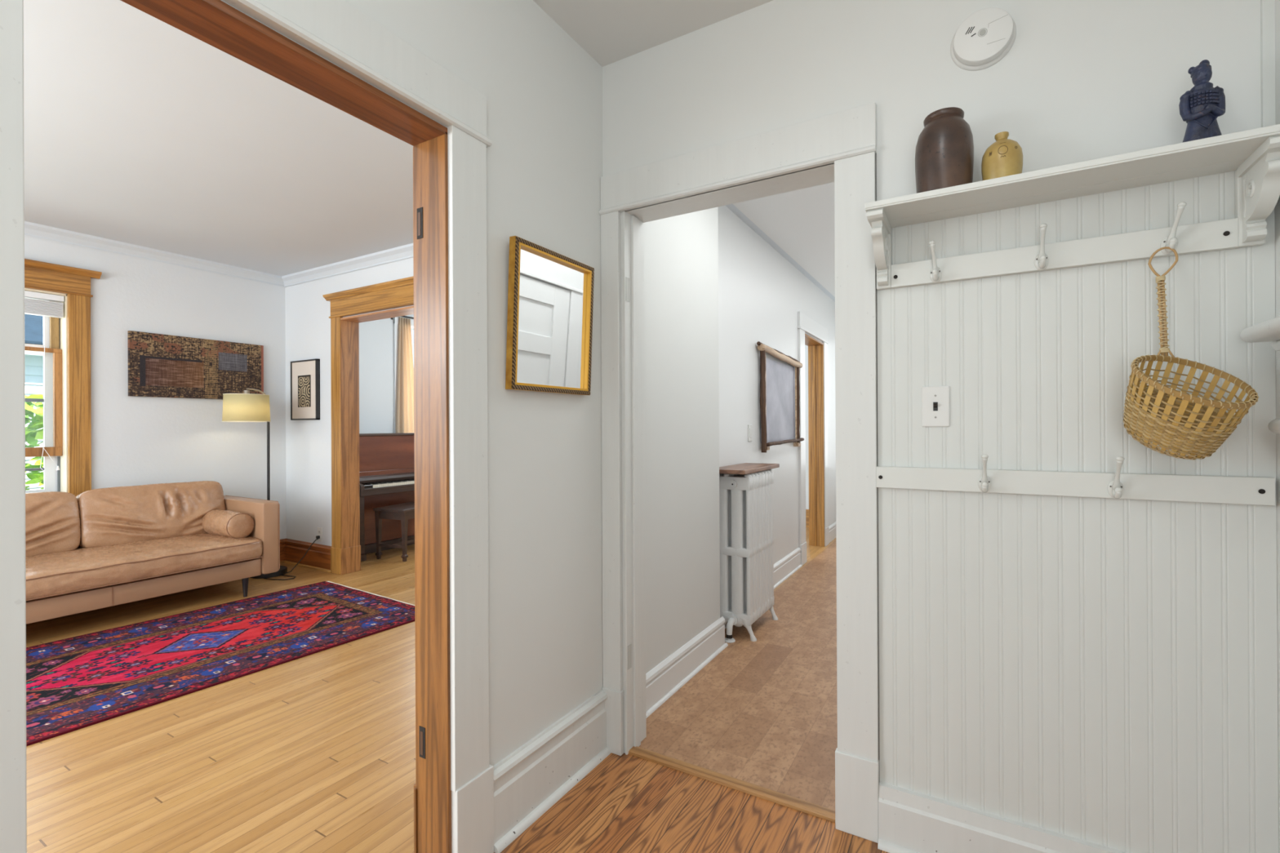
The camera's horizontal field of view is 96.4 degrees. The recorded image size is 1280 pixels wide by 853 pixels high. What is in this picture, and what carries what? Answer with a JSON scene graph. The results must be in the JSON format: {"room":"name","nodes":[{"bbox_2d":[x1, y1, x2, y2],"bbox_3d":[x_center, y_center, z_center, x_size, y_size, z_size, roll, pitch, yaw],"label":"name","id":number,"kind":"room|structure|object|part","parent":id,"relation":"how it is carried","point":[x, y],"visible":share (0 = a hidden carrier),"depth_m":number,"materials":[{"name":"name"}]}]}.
{"room":"entryway","nodes":[
{"label":"entryway","id":0,"kind":"room"},
{"bbox_2d":[24,235,413,539],"bbox_3d":[-3.722,-0.057,4.792,0.170,2.640,9.900,0,0,30],"label":"wall","id":1,"kind":"structure","parent":0,"point":[136,441],"depth_m":4.66,"materials":[{"name":"paint"}]},
{"bbox_2d":[24,258,102,496],"bbox_3d":[-4.313,-0.299,3.724,0.234,1.648,1.162,0,0,30],"label":"window","id":2,"kind":"structure","parent":1,"relation":"in","point":[67,419],"depth_m":4.07,"materials":[{"name":"brown wood"}]},
{"bbox_3d":[-4.399,-0.224,3.778,0.020,1.420,0.807,0,0,30],"label":"storm frame","id":3,"kind":"part","parent":2,"relation":"part of","materials":[{"name":"white wood"}]},
{"bbox_3d":[-4.370,0.144,3.802,0.037,0.682,0.737,0,0,30],"label":"storm rail","id":4,"kind":"part","parent":2,"relation":"part of","materials":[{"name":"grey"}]},
{"bbox_3d":[-4.343,-0.171,3.745,0.030,0.762,0.807,0,0,30],"label":"raised sash","id":5,"kind":"part","parent":2,"relation":"part of","materials":[{"name":"brown wood"}]},
{"bbox_2d":[24,290,64,474],"bbox_3d":[-4.297,-0.293,3.718,0.052,1.259,0.797,0,0,30],"label":"window blind","id":6,"kind":"object","parent":2,"relation":"attached to","point":[37,307],"visible":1,"depth_m":3.97,"materials":[{"name":"white plastic"}]},
{"bbox_3d":[-4.119,-0.215,3.990,0.017,1.101,0.099,0,0,30],"label":"pull cord","id":7,"kind":"part","parent":6,"relation":"part of","materials":[{"name":"white fabric"}]},
{"bbox_3d":[-4.373,-0.715,3.764,0.025,0.380,0.790,0,0,30],"label":"sash","id":8,"kind":"part","parent":2,"relation":"part of","materials":[{"name":"brown wood"}]},
{"bbox_3d":[-4.243,-1.031,3.682,0.064,0.185,1.162,0,0,30],"label":"head casing","id":9,"kind":"part","parent":2,"relation":"part of","materials":[{"name":"brown wood"}]},
{"bbox_2d":[24,221,285,287],"bbox_3d":[-4.702,-1.334,2.901,0.066,0.080,5.610,0,0,30],"label":"trim","id":10,"kind":"structure","parent":1,"relation":"attached to","point":[33,229],"depth_m":4.40,"materials":[{"name":"paint"}]},
{"bbox_2d":[127,330,263,399],"bbox_3d":[-3.636,-0.479,4.740,0.028,0.495,0.945,0,0,30],"label":"abstract painting","id":11,"kind":"object","parent":1,"relation":"attached to","point":[160,365],"visible":0.95,"depth_m":4.67,"materials":[{"name":"fabric"}]},
{"bbox_2d":[280,538,285,564],"bbox_3d":[-4.702,1.157,2.905,0.038,0.218,5.610,0,0,30],"label":"baseboard","id":12,"kind":"structure","parent":1,"relation":"attached to","point":[282,554],"depth_m":5.29,"materials":[{"name":"brown wood"}]},
{"bbox_2d":[391,315,413,319],"bbox_3d":[-2.358,-1.216,6.902,0.057,0.070,1.575,0,0,30],"label":"curtain rod","id":13,"kind":"object","parent":1,"relation":"attached to","point":[401,316],"visible":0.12,"depth_m":6.42,"materials":[{"name":"black metal"}]},
{"bbox_2d":[395,316,413,432],"bbox_3d":[-2.616,-0.076,6.433,0.042,2.280,0.304,0,0,30],"label":"curtain","id":14,"kind":"object","parent":13,"relation":"hanging from","point":[405,394],"visible":0.53,"depth_m":6.41,"materials":[{"name":"beige fabric"}]},
{"bbox_2d":[393,316,413,433],"bbox_3d":[-2.454,-0.406,6.859,0.150,1.630,1.250,0,0,30],"label":"window","id":15,"kind":"structure","parent":1,"relation":"in","point":[396,320],"depth_m":6.33,"materials":[{"name":"white"}]},
{"bbox_2d":[284,257,413,546],"bbox_3d":[-1.543,-0.068,4.372,4.355,2.640,0.120,0,0,30],"label":"wall","id":16,"kind":"structure","parent":0,"point":[308,322],"depth_m":5.11,"materials":[{"name":"paint"}]},
{"bbox_2d":[290,358,319,420],"bbox_3d":[-3.013,-0.327,5.144,0.410,0.536,0.034,0,0,30],"label":"framed print","id":17,"kind":"object","parent":16,"relation":"attached to","point":[304,374],"visible":1,"depth_m":5.12,"materials":[{"name":"grey paper"}]},
{"bbox_2d":[284,538,331,573],"bbox_3d":[-2.980,1.151,5.125,0.762,0.218,0.038,0,0,30],"label":"baseboard","id":18,"kind":"structure","parent":16,"relation":"attached to","point":[317,557],"depth_m":5.11,"materials":[{"name":"brown wood"}]},
{"bbox_3d":[-2.985,1.251,5.117,0.760,0.018,0.018,0,0,30],"label":"shoe moulding","id":19,"kind":"part","parent":18,"relation":"part of","materials":[{"name":"brown wood"}]},
{"bbox_2d":[317,527,322,542],"bbox_3d":[-2.832,0.954,5.055,0.072,0.124,0.008,0,0,30],"label":"wall outlet","id":20,"kind":"object","parent":16,"relation":"attached to","point":[319,529],"visible":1,"depth_m":5.05,"materials":[{"name":"white plastic"}]},
{"bbox_2d":[281,243,413,286],"bbox_3d":[-1.523,-1.348,4.250,4.185,0.080,0.066,0,0,30],"label":"trim","id":21,"kind":"structure","parent":16,"relation":"attached to","point":[405,251],"depth_m":4.76,"materials":[{"name":"paint"}]},
{"bbox_2d":[323,276,413,574],"bbox_3d":[-1.497,0.058,4.320,2.715,2.388,0.213,0,0,30],"label":"trim","id":22,"kind":"structure","parent":16,"relation":"attached to","point":[345,548],"depth_m":4.88,"materials":[{"name":"brown wood"}]},
{"bbox_3d":[-1.540,-1.037,4.258,2.715,0.198,0.068,0,0,30],"label":"head casing","id":23,"kind":"part","parent":22,"relation":"part of","materials":[{"name":"brown wood"}]},
{"bbox_2d":[23,0,835,302],"bbox_3d":[-1.000,-1.442,3.250,6.440,0.100,10.000,0,0,30],"label":"ceiling","id":24,"kind":"structure","parent":0,"point":[139,130],"depth_m":2.88,"materials":[{"name":"paint"}]},
{"bbox_2d":[26,527,888,852],"bbox_3d":[-0.986,1.278,3.248,6.440,0.060,10.000,0,0,30],"label":"floor","id":25,"kind":"structure","parent":0,"point":[315,753],"depth_m":2.15,"materials":[{"name":"brown wood"}]},
{"bbox_2d":[25,480,279,624],"bbox_3d":[-3.628,0.843,3.764,0.884,0.838,1.980,0,0,30],"label":"leather sofa","id":26,"kind":"object","parent":25,"relation":"on","point":[100,548],"visible":0.87,"depth_m":3.88,"materials":[{"name":"brown leather"}]},
{"bbox_2d":[25,491,80,556],"bbox_3d":[-4.028,0.644,3.497,0.286,0.439,0.879,0,0,30],"label":"cushion","id":27,"kind":"object","parent":26,"relation":"on","point":[52,518],"depth_m":3.70,"materials":[{"name":"beige leather"}]},
{"bbox_3d":[-3.654,1.062,3.771,0.830,0.125,1.745,0,0,30],"label":"seat frame","id":28,"kind":"part","parent":26,"relation":"part of","materials":[{"name":"beige leather"}]},
{"bbox_2d":[25,533,262,600],"bbox_3d":[-3.580,0.903,3.737,0.774,0.189,1.724,0,0,30],"label":"seat cushion","id":29,"kind":"object","parent":26,"relation":"on","point":[81,569],"depth_m":3.71,"materials":[{"name":"beige leather"}]},
{"bbox_2d":[75,480,226,548],"bbox_3d":[-3.589,0.645,4.244,0.288,0.441,0.873,0,0,30],"label":"cushion","id":30,"kind":"object","parent":26,"relation":"on","point":[129,514],"depth_m":4.10,"materials":[{"name":"beige leather"}]},
{"bbox_2d":[201,509,254,538],"bbox_3d":[-3.176,0.746,4.389,0.463,0.200,0.201,0,0,30],"label":"bolster cushion","id":31,"kind":"object","parent":26,"relation":"on","point":[228,523],"visible":0.93,"depth_m":4.29,"materials":[{"name":"beige leather"}]},
{"bbox_3d":[-2.920,1.190,4.231,0.044,0.138,0.044,0,0,30],"label":"leg","id":32,"kind":"part","parent":26,"relation":"part of","materials":[{"name":"black"}]},
{"bbox_3d":[-3.173,0.851,4.574,0.850,0.545,0.122,0,0,30],"label":"arm","id":33,"kind":"part","parent":26,"relation":"part of","materials":[{"name":"beige leather"}]},
{"bbox_2d":[26,581,414,746],"bbox_3d":[-2.543,1.251,3.332,1.440,0.010,2.192,0,0,34],"label":"rug","id":34,"kind":"object","parent":25,"relation":"on","point":[74,683],"visible":0.92,"depth_m":3.19,"materials":[{"name":"fabric"}]},
{"bbox_2d":[222,387,271,500],"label":"floor lamp","id":35,"kind":"object","parent":25,"relation":"on","point":[246,406],"depth_m":4.62,"materials":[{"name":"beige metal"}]},
{"bbox_3d":[-3.254,-0.152,4.731,0.330,0.220,0.330,0,0,30],"label":"lamp shade","id":36,"kind":"part","parent":35,"relation":"part of","materials":[{"name":"fabric"}]},
{"bbox_3d":[-3.211,-0.253,4.807,0.014,0.130,0.174,0,0,30],"label":"arc arm","id":37,"kind":"part","parent":35,"relation":"part of","materials":[{"name":"silver metal"}]},
{"bbox_2d":[249,535,319,580],"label":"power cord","id":38,"kind":"object","parent":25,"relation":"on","point":[282,571],"depth_m":4.80,"materials":[{"name":"black plastic"}]},
{"bbox_3d":[-2.911,1.123,4.846,0.225,0.271,0.418,0,0,30],"label":"power cord","id":39,"kind":"part","parent":38,"relation":"part of","materials":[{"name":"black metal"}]},
{"bbox_2d":[359,432,414,561],"bbox_3d":[-2.453,0.664,6.089,0.550,1.188,1.510,0,0,30],"label":"upright piano","id":40,"kind":"object","parent":25,"relation":"on","point":[386,460],"visible":0.36,"depth_m":5.78,"materials":[{"name":"brown wood"}]},
{"bbox_3d":[-2.565,0.082,6.154,0.297,0.023,1.510,0,0,30],"label":"lid","id":41,"kind":"part","parent":40,"relation":"part of","materials":[{"name":"brown wood"}]},
{"bbox_3d":[-2.461,0.268,6.093,0.026,0.350,1.420,0,0,30],"label":"panel","id":42,"kind":"part","parent":40,"relation":"part of","materials":[{"name":"brown wood"}]},
{"bbox_3d":[-2.453,0.468,6.089,0.042,0.050,1.420,0,0,30],"label":"panel rail","id":43,"kind":"part","parent":40,"relation":"part of","materials":[{"name":"brown wood"}]},
{"bbox_3d":[-2.467,0.913,6.098,0.025,0.510,1.420,0,0,30],"label":"panel","id":44,"kind":"part","parent":40,"relation":"part of","materials":[{"name":"brown wood"}]},
{"bbox_2d":[373,501,414,561],"bbox_3d":[-2.223,1.014,5.688,0.370,0.485,0.740,0,0,20],"label":"piano bench","id":45,"kind":"object","parent":25,"relation":"on","point":[403,512],"visible":0.49,"depth_m":5.39,"materials":[{"name":"brown wood"}]},
{"bbox_3d":[-2.483,1.028,5.433,0.046,0.460,0.046,0,0,20],"label":"leg","id":46,"kind":"part","parent":45,"relation":"part of","materials":[{"name":"brown wood"}]},
{"bbox_3d":[-2.224,0.784,5.688,0.370,0.025,0.740,0,0,20],"label":"seat","id":47,"kind":"part","parent":45,"relation":"part of","materials":[{"name":"brown leather"}]},
{"bbox_3d":[-2.192,1.026,5.325,0.046,0.460,0.046,0,0,20],"label":"leg","id":48,"kind":"part","parent":45,"relation":"part of","materials":[{"name":"brown wood"}]},
{"bbox_2d":[628,746,835,822],"bbox_3d":[0.298,1.235,1.999,0.780,0.011,0.050,0,0,30],"label":"threshold","id":49,"kind":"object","parent":25,"relation":"on","point":[815,810],"depth_m":1.97,"materials":[{"name":"brown wood"}]},
{"bbox_2d":[719,469,777,642],"bbox_3d":[0.644,0.757,3.518,0.261,0.967,0.555,0,0,30],"label":"radiator","id":50,"kind":"object","parent":25,"relation":"on","point":[746,527],"visible":0.94,"depth_m":3.39,"materials":[{"name":"metal"}]},
{"bbox_2d":[719,462,779,474],"bbox_3d":[0.658,0.260,3.571,0.236,0.024,0.655,0,0,30],"label":"shelf","id":51,"kind":"object","parent":50,"relation":"on","point":[745,468],"visible":0.8,"depth_m":3.47,"materials":[{"name":"brown wood"}]},
{"bbox_2d":[220,0,719,765],"bbox_3d":[-0.771,-0.075,1.264,0.121,2.640,4.600,0,0,30],"label":"wall","id":52,"kind":"structure","parent":0,"point":[543,91],"depth_m":1.99,"materials":[{"name":"paint"}]},
{"bbox_2d":[0,0,493,852],"bbox_3d":[-0.730,0.142,1.181,0.032,2.205,1.147,0,0,30],"label":"trim","id":53,"kind":"structure","parent":52,"relation":"attached to","point":[335,30],"depth_m":1.46,"materials":[{"name":"paint"}]},
{"bbox_3d":[-0.736,-0.889,1.182,0.032,0.142,1.147,0,0,30],"label":"head casing","id":54,"kind":"part","parent":53,"relation":"part of","materials":[{"name":"paint"}]},
{"bbox_2d":[120,0,451,852],"bbox_3d":[-0.792,0.146,1.251,0.154,2.198,1.061,0,0,30],"label":"trim","id":55,"kind":"structure","parent":52,"relation":"attached to","point":[217,24],"depth_m":1.57,"materials":[{"name":"brown wood"}]},
{"bbox_3d":[-0.846,0.146,1.282,0.029,2.198,1.061,0,0,30],"label":"oak casing","id":56,"kind":"part","parent":55,"relation":"part of","materials":[{"name":"brown wood"}]},
{"bbox_3d":[-0.620,-0.569,1.607,0.011,0.065,0.002,0,0,30],"label":"mortise plate","id":57,"kind":"part","parent":55,"relation":"part of","materials":[{"name":"brown metal"}]},
{"bbox_3d":[-0.613,0.889,1.606,0.011,0.065,0.002,0,0,30],"label":"mortise plate","id":58,"kind":"part","parent":55,"relation":"part of","materials":[{"name":"brown metal"}]},
{"bbox_2d":[505,235,594,395],"bbox_3d":[-0.289,-0.346,1.917,0.048,0.465,0.412,0,0,30],"label":"wall mirror","id":59,"kind":"object","parent":52,"relation":"attached to","point":[550,293],"visible":1,"depth_m":1.89,"materials":[{"name":"gold mirror"}]},
{"bbox_2d":[516,247,586,388],"bbox_3d":[-0.293,-0.346,1.920,0.005,0.428,0.376,3,1,30],"label":"mirror glass","id":60,"kind":"object","parent":59,"relation":"attached to","point":[553,294],"depth_m":1.91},
{"bbox_2d":[493,689,611,852],"bbox_3d":[-0.280,1.127,1.930,0.042,0.232,0.598,0,0,30],"label":"baseboard","id":61,"kind":"structure","parent":52,"relation":"attached to","point":[535,776],"depth_m":1.88,"materials":[{"name":"paint"}]},
{"bbox_3d":[-0.269,1.233,1.925,0.020,0.020,0.596,0,0,30],"label":"shoe moulding","id":62,"kind":"part","parent":61,"relation":"part of","materials":[{"name":"paint"}]},
{"bbox_2d":[645,521,835,717],"bbox_3d":[1.220,1.156,4.612,0.146,0.165,5.214,0,0,30],"label":"baseboard","id":63,"kind":"structure","parent":52,"relation":"attached to","point":[667,677],"depth_m":2.86,"materials":[{"name":"white paint"}]},
{"bbox_2d":[717,205,835,564],"bbox_3d":[1.366,-0.082,5.146,0.130,2.640,4.340,0,0,30],"label":"wall","id":64,"kind":"structure","parent":0,"point":[762,294],"depth_m":4.19,"materials":[{"name":"white paint"}]},
{"bbox_2d":[747,424,751,441],"bbox_3d":[0.769,0.045,3.989,0.009,0.115,0.071,0,0,30],"label":"light switch","id":65,"kind":"object","parent":64,"relation":"attached to","point":[749,426],"visible":1,"depth_m":3.97,"materials":[{"name":"white plastic"}]},
{"bbox_2d":[756,341,804,452],"bbox_3d":[1.138,-0.209,4.569,0.062,0.798,1.126,0,0,30],"label":"mirror","id":66,"kind":"object","parent":64,"relation":"attached to","point":[780,406],"visible":1,"depth_m":4.53,"materials":[{"name":"wood"}]},
{"bbox_3d":[1.111,-0.194,4.565,0.010,0.635,0.880,0,0,30],"label":"slate panel","id":67,"kind":"part","parent":66,"relation":"part of","materials":[{"name":"grey mirror"}]},
{"bbox_2d":[797,311,829,564],"bbox_3d":[1.641,0.107,5.594,0.170,2.260,1.130,0,0,30],"label":"trim","id":68,"kind":"structure","parent":64,"relation":"attached to","point":[819,531],"depth_m":5.90,"materials":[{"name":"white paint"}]},
{"bbox_2d":[804,344,808,509],"bbox_3d":[0.590,-0.075,7.954,4.410,2.640,0.120,0,0,30],"label":"wall","id":69,"kind":"structure","parent":0,"point":[806,346],"depth_m":7.03,"materials":[{"name":"paint"}]},
{"bbox_2d":[805,509,808,527],"bbox_3d":[0.571,1.135,7.881,4.000,0.220,0.030,0,0,30],"label":"baseboard","id":70,"kind":"structure","parent":69,"relation":"attached to","point":[806,510],"depth_m":7.00,"materials":[{"name":"brown wood"}]},
{"bbox_2d":[602,0,1261,753],"bbox_3d":[0.705,-0.082,1.806,2.110,2.640,0.140,0,0,30],"label":"wall","id":71,"kind":"structure","parent":0,"point":[1078,81],"depth_m":1.65,"materials":[{"name":"paint"}]},
{"bbox_2d":[599,102,879,843],"bbox_3d":[0.318,0.138,2.017,0.991,2.205,0.169,0,0,30],"label":"trim","id":72,"kind":"structure","parent":71,"relation":"attached to","point":[840,148],"depth_m":1.85,"materials":[{"name":"paint"}]},
{"bbox_3d":[0.277,-0.891,1.958,0.991,0.147,0.029,0,0,30],"label":"head casing","id":73,"kind":"part","parent":72,"relation":"part of","materials":[{"name":"paint"}]},
{"bbox_2d":[921,386,949,426],"bbox_3d":[0.842,-0.057,1.630,0.071,0.115,0.017,0,0,30],"label":"light switch","id":74,"kind":"object","parent":71,"relation":"attached to","point":[935,399],"visible":1,"depth_m":1.63,"materials":[{"name":"white plastic"}]},
{"bbox_2d":[950,7,1016,71],"bbox_3d":[0.938,-1.065,1.565,0.156,0.156,0.037,0,0,30],"label":"smoke detector","id":75,"kind":"object","parent":71,"relation":"attached to","point":[986,36],"visible":1,"depth_m":1.55,"materials":[{"name":"white plastic"}]},
{"bbox_2d":[965,26,976,36],"bbox_3d":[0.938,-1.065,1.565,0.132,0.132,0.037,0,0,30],"label":"vent","id":76,"kind":"object","parent":75,"relation":"attached to","point":[971,31],"depth_m":1.56,"materials":[{"name":"white plastic"}]},
{"bbox_2d":[877,782,1127,852],"bbox_3d":[1.070,1.149,1.484,0.839,0.174,0.045,0,0,30],"label":"baseboard","id":77,"kind":"structure","parent":71,"relation":"attached to","point":[909,821],"depth_m":1.60,"materials":[{"name":"paint"}]},
{"bbox_3d":[1.063,1.227,1.472,0.839,0.018,0.018,0,0,30],"label":"shoe moulding","id":78,"kind":"part","parent":77,"relation":"part of","materials":[{"name":"paint"}]},
{"bbox_2d":[890,217,1238,288],"bbox_3d":[1.057,-0.443,1.500,0.733,0.066,0.021,0,0,30],"label":"rail","id":79,"kind":"object","parent":71,"relation":"attached to","point":[1218,235],"visible":0.96,"depth_m":1.46,"materials":[{"name":"paint"}]},
{"bbox_2d":[928,240,942,282],"bbox_3d":[0.817,-0.459,1.597,0.031,0.105,0.067,0,0,43],"label":"coat hook","id":80,"kind":"object","parent":79,"relation":"attached to","point":[935,273],"visible":1,"depth_m":1.59,"materials":[{"name":"white metal"}]},
{"bbox_3d":[0.836,-0.429,1.615,0.031,0.045,0.008,-5,-2,30],"label":"plate","id":81,"kind":"part","parent":80,"relation":"part of","materials":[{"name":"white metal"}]},
{"bbox_2d":[1034,223,1048,270],"bbox_3d":[1.034,-0.461,1.469,0.031,0.106,0.067,0,0,30],"label":"coat hook","id":82,"kind":"object","parent":79,"relation":"attached to","point":[1042,260],"visible":1,"depth_m":1.47,"materials":[{"name":"white metal"}]},
{"bbox_3d":[1.047,-0.430,1.491,0.031,0.045,0.008,0,0,30],"label":"plate","id":83,"kind":"part","parent":82,"relation":"part of","materials":[{"name":"white metal"}]},
{"bbox_2d":[1160,201,1186,254],"bbox_3d":[1.255,-0.464,1.339,0.031,0.105,0.068,0,0,19],"label":"coat hook","id":84,"kind":"object","parent":79,"relation":"attached to","point":[1171,241],"visible":0.98,"depth_m":1.34,"materials":[{"name":"white metal"}]},
{"bbox_3d":[1.263,-0.433,1.365,0.031,0.045,0.008,9,5,30],"label":"plate","id":85,"kind":"part","parent":84,"relation":"part of","materials":[{"name":"white metal"}]},
{"bbox_2d":[1123,246,1258,460],"bbox_3d":[1.203,-0.175,1.269,0.191,0.498,0.215,0,0,-18],"label":"bamboo basket","id":86,"kind":"object","parent":84,"relation":"hanging from","point":[1147,414],"visible":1,"depth_m":1.27,"materials":[{"name":"beige wicker"}]},
{"bbox_3d":[1.235,-0.254,1.349,0.038,0.198,0.030,0,0,30],"label":"handle","id":87,"kind":"part","parent":86,"relation":"part of","materials":[{"name":"wicker"}]},
{"bbox_2d":[864,124,1279,289],"bbox_3d":[1.022,-0.509,1.422,0.842,0.199,0.192,0,0,30],"label":"wall shelf","id":88,"kind":"object","parent":71,"relation":"attached to","point":[1254,154],"visible":1,"depth_m":1.34,"materials":[{"name":"paint"}]},
{"bbox_3d":[0.676,-0.577,1.617,0.040,0.022,0.168,0,0,30],"label":"moulding","id":89,"kind":"part","parent":88,"relation":"part of","materials":[{"name":"paint"}]},
{"bbox_2d":[915,106,973,193],"bbox_3d":[0.817,-0.721,1.539,0.140,0.226,0.140,0,0,30],"label":"stoneware crock","id":90,"kind":"object","parent":88,"relation":"on","point":[944,150],"visible":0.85,"depth_m":1.49,"materials":[{"name":"brown ceramic"}]},
{"bbox_2d":[981,131,1022,180],"bbox_3d":[0.931,-0.681,1.471,0.091,0.145,0.092,0,0,30],"label":"jug","id":91,"kind":"object","parent":88,"relation":"on","point":[1003,157],"visible":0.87,"depth_m":1.44,"materials":[{"name":"ceramic"}]},
{"bbox_2d":[1178,59,1225,142],"bbox_3d":[1.259,-0.716,1.281,0.079,0.211,0.058,0,0,20],"label":"figurine","id":92,"kind":"object","parent":88,"relation":"on","point":[1200,107],"visible":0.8,"depth_m":1.27,"materials":[{"name":"blue ceramic"}]},
{"bbox_3d":[1.345,-0.581,1.225,0.046,0.022,0.168,0,0,30],"label":"moulding","id":93,"kind":"part","parent":88,"relation":"part of","materials":[{"name":"paint"}]},
{"bbox_2d":[876,466,1275,505],"bbox_3d":[1.066,0.148,1.496,0.832,0.062,0.021,0,0,30],"label":"rail","id":94,"kind":"object","parent":71,"relation":"attached to","point":[1259,491],"visible":1,"depth_m":1.45,"materials":[{"name":"paint"}]},
{"bbox_2d":[977,453,991,493],"bbox_3d":[0.925,0.126,1.534,0.031,0.106,0.067,0,0,30],"label":"coat hook","id":95,"kind":"object","parent":94,"relation":"attached to","point":[984,482],"visible":1,"depth_m":1.53,"materials":[{"name":"white metal"}]},
{"bbox_3d":[0.938,0.156,1.556,0.031,0.045,0.008,0,0,30],"label":"plate","id":96,"kind":"part","parent":95,"relation":"part of","materials":[{"name":"white metal"}]},
{"bbox_2d":[1107,456,1124,498],"bbox_3d":[1.165,0.125,1.393,0.031,0.106,0.067,0,0,30],"label":"coat hook","id":97,"kind":"object","parent":94,"relation":"attached to","point":[1115,487],"visible":1,"depth_m":1.40,"materials":[{"name":"white metal"}]},
{"bbox_3d":[1.178,0.155,1.416,0.031,0.045,0.008,0,0,30],"label":"plate","id":98,"kind":"part","parent":97,"relation":"part of","materials":[{"name":"white metal"}]},
{"bbox_2d":[875,153,1278,852],"bbox_3d":[1.075,0.051,1.505,0.841,2.030,0.007,0,0,30],"label":"wall paneling","id":99,"kind":"structure","parent":71,"relation":"attached to","point":[1100,671],"depth_m":1.47,"materials":[{"name":"paint"}]},
{"bbox_2d":[1260,0,1275,127],"bbox_3d":[1.423,-1.008,1.297,0.020,0.795,0.010,0,0,30],"label":"trim","id":100,"kind":"structure","parent":71,"relation":"attached to","point":[1267,6],"depth_m":1.29,"materials":[{"name":"paint"}]},
{"bbox_2d":[1274,0,1279,852],"bbox_3d":[0.625,-0.083,-0.225,0.134,2.640,3.445,0,0,30],"label":"wall","id":101,"kind":"structure","parent":0,"point":[1277,208],"depth_m":1.28,"materials":[{"name":"paint"}]},
{"bbox_2d":[1240,315,1279,369],"bbox_3d":[1.181,-0.173,0.930,0.074,0.096,0.800,0,0,30],"label":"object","id":102,"kind":"structure","parent":101,"relation":"attached to","point":[1268,331],"depth_m":1.21,"materials":[{"name":"paint"}]},
{"bbox_2d":[1267,418,1279,434],"bbox_3d":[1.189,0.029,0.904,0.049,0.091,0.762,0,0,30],"label":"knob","id":103,"kind":"object","parent":101,"relation":"attached to","point":[1273,425],"visible":1,"depth_m":1.21,"materials":[{"name":"ceramic"}]},
{"label":"outside","id":104,"kind":"structure","parent":0,"visible":0},
{"bbox_3d":[-7.736,1.935,6.281,8.280,0.100,15.000,0,0,30],"label":"ground","id":105,"kind":"structure","parent":104,"visible":0},
{"bbox_2d":[24,314,43,489],"bbox_3d":[-9.973,-0.403,7.588,5.520,4.600,9.400,0,0,30],"label":"house","id":106,"kind":"structure","parent":105,"relation":"on","point":[33,324],"depth_m":7.03,"materials":[{"name":"white"}]},
{"bbox_2d":[25,394,43,490],"bbox_3d":[-5.616,0.786,5.070,1.759,2.188,2.799,0,0,30],"label":"shrub","id":107,"kind":"object","parent":105,"relation":"on","point":[32,434],"visible":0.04,"depth_m":4.92,"materials":[{"name":"green plant"}]}
]}

